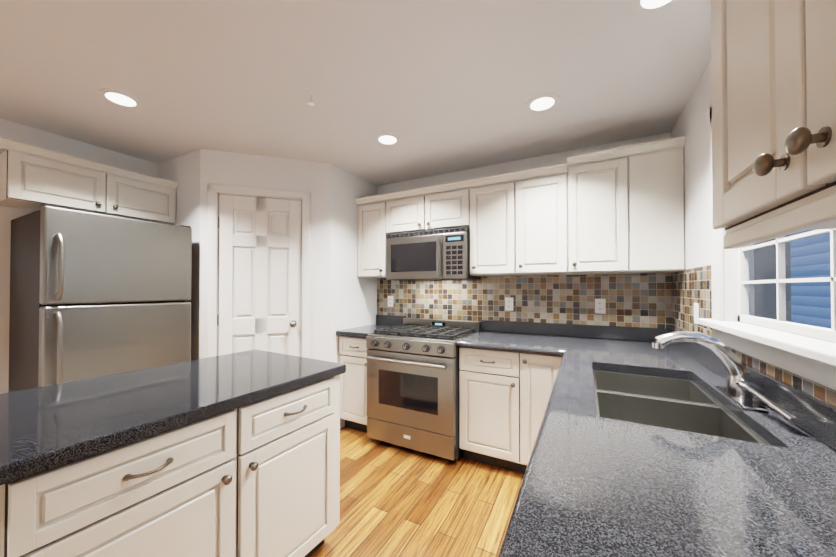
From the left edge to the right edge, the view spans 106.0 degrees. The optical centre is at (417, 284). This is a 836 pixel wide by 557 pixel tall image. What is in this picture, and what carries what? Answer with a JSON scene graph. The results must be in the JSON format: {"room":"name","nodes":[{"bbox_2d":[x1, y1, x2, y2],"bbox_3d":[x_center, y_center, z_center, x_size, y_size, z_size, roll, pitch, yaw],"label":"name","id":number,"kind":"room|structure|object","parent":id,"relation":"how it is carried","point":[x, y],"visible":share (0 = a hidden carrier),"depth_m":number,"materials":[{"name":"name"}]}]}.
{"room":"kitchen","nodes":[
{"label":"kitchen","id":0,"kind":"room"},
{"bbox_2d":[0,118,158,393],"bbox_3d":[-3.135,0.106,1.500,0.100,2.440,6.000,0,-1,28],"label":"wall","id":1,"kind":"structure","parent":0,"point":[11,130],"depth_m":2.16,"materials":[{"name":"white paint"}]},
{"bbox_2d":[0,137,178,224],"bbox_3d":[-2.436,-0.700,2.347,0.370,0.350,0.976,0,-1,28],"label":"upper cabinet","id":2,"kind":"object","parent":1,"relation":"attached to","point":[28,180],"visible":1,"depth_m":2.19,"materials":[{"name":"white wood"}]},
{"bbox_2d":[158,149,376,427],"bbox_3d":[-1.406,0.123,3.165,1.400,2.440,1.440,0,-1,28],"label":"wall","id":3,"kind":"structure","parent":0,"point":[343,295],"depth_m":2.80,"materials":[{"name":"white paint"}]},
{"bbox_2d":[206,183,310,357],"bbox_3d":[-1.336,0.258,2.688,0.790,2.160,0.157,0,-1,-17],"label":"pantry door","id":4,"kind":"structure","parent":3,"relation":"in","point":[258,268],"depth_m":2.68,"materials":[{"name":"white wood"}]},
{"bbox_2d":[0,0,710,185],"bbox_3d":[-1.332,-1.149,0.559,4.180,0.050,6.200,0,-1,28],"label":"ceiling","id":5,"kind":"structure","parent":0,"point":[438,87],"depth_m":1.67,"materials":[{"name":"white paint"}]},
{"bbox_2d":[98,88,141,108],"bbox_3d":[-1.767,-1.106,1.875,0.190,0.009,0.190,0,-1,28],"label":"recessed light","id":6,"kind":"object","parent":5,"relation":"in","point":[120,98],"visible":0.94,"depth_m":1.86,"materials":[{"name":"white"}]},
{"bbox_2d":[306,91,315,105],"bbox_3d":[-0.623,-1.082,1.835,0.060,0.057,0.060,0,-1,28],"label":"sprinkler","id":7,"kind":"object","parent":5,"relation":"attached to","point":[311,95],"visible":1,"depth_m":1.83,"materials":[{"name":"white metal"}]},
{"bbox_2d":[375,133,399,145],"bbox_3d":[-0.230,-1.100,2.385,0.190,0.009,0.190,0,-1,28],"label":"recessed light","id":8,"kind":"object","parent":5,"relation":"in","point":[388,139],"visible":1,"depth_m":2.38,"materials":[{"name":"white"}]},
{"bbox_2d":[526,93,558,112],"bbox_3d":[0.757,-1.105,1.920,0.190,0.009,0.190,0,-1,28],"label":"recessed light","id":9,"kind":"object","parent":5,"relation":"in","point":[544,102],"visible":1,"depth_m":1.91,"materials":[{"name":"white"}]},
{"bbox_2d":[632,0,678,13],"bbox_3d":[0.928,-1.113,1.196,0.190,0.009,0.190,0,-1,28],"label":"recessed light","id":10,"kind":"object","parent":5,"relation":"in","point":[646,6],"visible":1,"depth_m":1.25,"materials":[{"name":"white"}]},
{"bbox_2d":[309,426,523,556],"bbox_3d":[-1.332,1.341,0.533,4.180,0.050,6.200,0,-1,28],"label":"floor","id":11,"kind":"structure","parent":0,"point":[397,501],"depth_m":1.92,"materials":[{"name":"brown wood"}]},
{"bbox_2d":[8,206,191,392],"bbox_3d":[-2.210,0.438,2.252,0.770,1.792,0.760,0,-1,28],"label":"fridge","id":12,"kind":"object","parent":11,"relation":"on","point":[93,295],"visible":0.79,"depth_m":2.00,"materials":[{"name":"silver metal"}]},
{"bbox_2d":[0,375,339,556],"bbox_3d":[-0.969,0.886,1.317,0.802,0.876,1.137,0,-1,28],"label":"kitchen island","id":13,"kind":"object","parent":11,"relation":"on","point":[260,478],"visible":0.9,"depth_m":1.05,"materials":[{"name":"white wood"}]},
{"bbox_2d":[0,350,345,484],"bbox_3d":[-0.991,0.425,1.328,0.839,0.042,1.173,0,-1,28],"label":"island countertop","id":14,"kind":"structure","parent":13,"relation":"on","point":[43,428],"depth_m":1.08,"materials":[{"name":"stone"}]},
{"bbox_2d":[339,336,367,431],"bbox_3d":[-0.437,0.905,3.085,0.372,0.876,0.652,0,-1,28],"label":"base cabinet","id":15,"kind":"object","parent":11,"relation":"on","point":[353,385],"depth_m":2.84,"materials":[{"name":"white wood"}]},
{"bbox_2d":[336,315,405,337],"bbox_3d":[-0.437,0.394,3.088,0.374,0.142,0.647,0,-1,28],"label":"countertop","id":16,"kind":"structure","parent":15,"relation":"on","point":[383,321],"depth_m":3.13,"materials":[{"name":"grey stone"}]},
{"bbox_2d":[366,318,480,460],"bbox_3d":[0.052,0.837,2.747,0.796,1.005,0.731,0,-1,28],"label":"range","id":17,"kind":"object","parent":11,"relation":"on","point":[413,369],"visible":0.96,"depth_m":2.47,"materials":[{"name":"silver metal"}]},
{"bbox_2d":[459,347,562,473],"bbox_3d":[0.135,0.878,0.551,1.392,0.876,4.596,0,-1,28],"label":"base cabinet","id":18,"kind":"object","parent":11,"relation":"on","point":[504,396],"visible":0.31,"depth_m":2.22,"materials":[{"name":"white wood"}]},
{"bbox_2d":[456,320,563,354],"bbox_3d":[0.754,0.387,2.446,0.720,0.142,0.668,0,-1,28],"label":"countertop","id":19,"kind":"structure","parent":18,"relation":"on","point":[513,336],"depth_m":2.50,"materials":[{"name":"grey stone"}]},
{"bbox_2d":[592,325,667,335],"bbox_3d":[1.394,0.383,2.119,0.360,0.142,0.647,0,-1,28],"label":"backsplash","id":20,"kind":"structure","parent":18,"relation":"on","point":[616,330],"depth_m":2.37,"materials":[{"name":"grey stone"}]},
{"bbox_2d":[498,324,835,556],"bbox_3d":[0.450,0.365,0.388,0.669,0.142,4.592,0,-1,28],"label":"countertop","id":21,"kind":"structure","parent":18,"relation":"on","point":[593,485],"depth_m":0.66,"materials":[{"name":"grey stone"}]},
{"bbox_2d":[593,370,764,443],"bbox_3d":[0.916,0.605,1.218,0.430,0.316,0.830,0,-1,28],"label":"sink basin","id":22,"kind":"object","parent":21,"relation":"in","point":[681,404],"visible":0.21,"depth_m":1.26,"materials":[{"name":"silver metal"}]},
{"bbox_2d":[651,331,804,423],"bbox_3d":[0.993,0.285,1.087,0.294,0.232,0.417,0,-1,28],"label":"faucet","id":23,"kind":"object","parent":21,"relation":"on","point":[740,390],"visible":0.96,"depth_m":1.10,"materials":[{"name":"silver metal"}]},
{"bbox_2d":[301,132,671,328],"bbox_3d":[0.093,0.124,3.239,4.180,2.440,0.106,0,-1,28],"label":"wall","id":24,"kind":"structure","parent":0,"point":[640,300],"depth_m":2.70,"materials":[{"name":"multicoloured tile"}]},
{"bbox_2d":[357,196,385,277],"bbox_3d":[-0.380,-0.446,3.241,0.340,0.740,0.347,0,-1,28],"label":"upper cabinet","id":25,"kind":"object","parent":24,"relation":"attached to","point":[371,213],"depth_m":3.09,"materials":[{"name":"white wood"}]},
{"bbox_2d":[388,296,392,306],"bbox_3d":[-0.296,0.176,3.381,0.072,0.116,0.006,0,-1,28],"label":"electrical outlet","id":26,"kind":"object","parent":24,"relation":"attached to","point":[390,301],"visible":1,"depth_m":3.38,"materials":[{"name":"white plastic"}]},
{"bbox_2d":[386,184,469,234],"bbox_3d":[0.138,-0.654,2.969,0.832,0.330,0.347,0,-1,28],"label":"upper cabinet","id":27,"kind":"object","parent":24,"relation":"attached to","point":[439,208],"depth_m":2.79,"materials":[{"name":"white wood"}]},
{"bbox_2d":[386,227,479,280],"bbox_3d":[0.129,-0.261,2.915,0.786,0.423,0.442,0,-1,28],"label":"microwave","id":28,"kind":"object","parent":27,"relation":"attached to","point":[441,254],"visible":1,"depth_m":2.74,"materials":[{"name":"silver metal"}]},
{"bbox_2d":[469,176,525,275],"bbox_3d":[0.696,-0.452,2.672,0.430,0.740,0.347,0,-1,28],"label":"upper cabinet","id":29,"kind":"object","parent":24,"relation":"attached to","point":[497,228],"depth_m":2.51,"materials":[{"name":"white wood"}]},
{"bbox_2d":[505,297,512,310],"bbox_3d":[0.809,0.170,2.796,0.072,0.116,0.006,0,-1,28],"label":"electrical outlet","id":30,"kind":"object","parent":24,"relation":"attached to","point":[508,304],"visible":1,"depth_m":2.80,"materials":[{"name":"white plastic"}]},
{"bbox_2d":[526,168,577,275],"bbox_3d":[0.997,-0.454,2.513,0.490,0.740,0.347,0,-1,28],"label":"upper cabinet","id":31,"kind":"object","parent":24,"relation":"attached to","point":[551,197],"depth_m":2.32,"materials":[{"name":"white wood"}]},
{"bbox_2d":[554,152,633,274],"bbox_3d":[1.297,-0.478,2.354,0.431,0.785,0.347,0,-1,28],"label":"upper cabinet","id":32,"kind":"object","parent":24,"relation":"attached to","point":[619,210],"depth_m":2.17,"materials":[{"name":"white wood"}]},
{"bbox_2d":[595,299,605,313],"bbox_3d":[1.428,0.166,2.469,0.072,0.116,0.006,0,-1,28],"label":"electrical outlet","id":33,"kind":"object","parent":24,"relation":"attached to","point":[600,306],"visible":1,"depth_m":2.47,"materials":[{"name":"white plastic"}]},
{"bbox_2d":[630,140,684,273],"bbox_3d":[1.589,-0.479,2.200,0.350,0.785,0.347,0,-1,28],"label":"upper cabinet","id":34,"kind":"object","parent":24,"relation":"attached to","point":[656,174],"depth_m":2.03,"materials":[{"name":"white wood"}]},
{"bbox_2d":[671,60,835,405],"bbox_3d":[0.468,0.086,-0.407,0.106,2.440,6.000,0,-1,28],"label":"wall","id":35,"kind":"structure","parent":0,"point":[691,285],"depth_m":1.72,"materials":[{"name":"white paint"}]},
{"bbox_2d":[694,303,698,323],"bbox_3d":[1.549,0.159,1.754,0.004,0.116,0.072,0,-1,28],"label":"electrical outlet","id":36,"kind":"object","parent":35,"relation":"attached to","point":[696,311],"visible":0.96,"depth_m":1.74,"materials":[{"name":"white plastic"}]},
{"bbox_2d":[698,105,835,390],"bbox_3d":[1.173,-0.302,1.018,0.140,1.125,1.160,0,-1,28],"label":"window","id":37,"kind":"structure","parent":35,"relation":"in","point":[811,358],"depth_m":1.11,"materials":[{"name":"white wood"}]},
{"bbox_2d":[711,0,835,243],"bbox_3d":[0.594,-0.517,0.284,0.317,0.820,0.694,0,-1,28],"label":"upper cabinet","id":38,"kind":"object","parent":35,"relation":"attached to","point":[773,77],"depth_m":0.45,"materials":[{"name":"white wood"}]},
{"label":"outside","id":39,"kind":"structure","parent":0,"visible":0},
{"bbox_2d":[790,230,830,328],"bbox_3d":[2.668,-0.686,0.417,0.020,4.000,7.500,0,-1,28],"label":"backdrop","id":40,"kind":"structure","parent":39,"point":[820,299],"depth_m":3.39,"materials":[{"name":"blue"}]}
]}

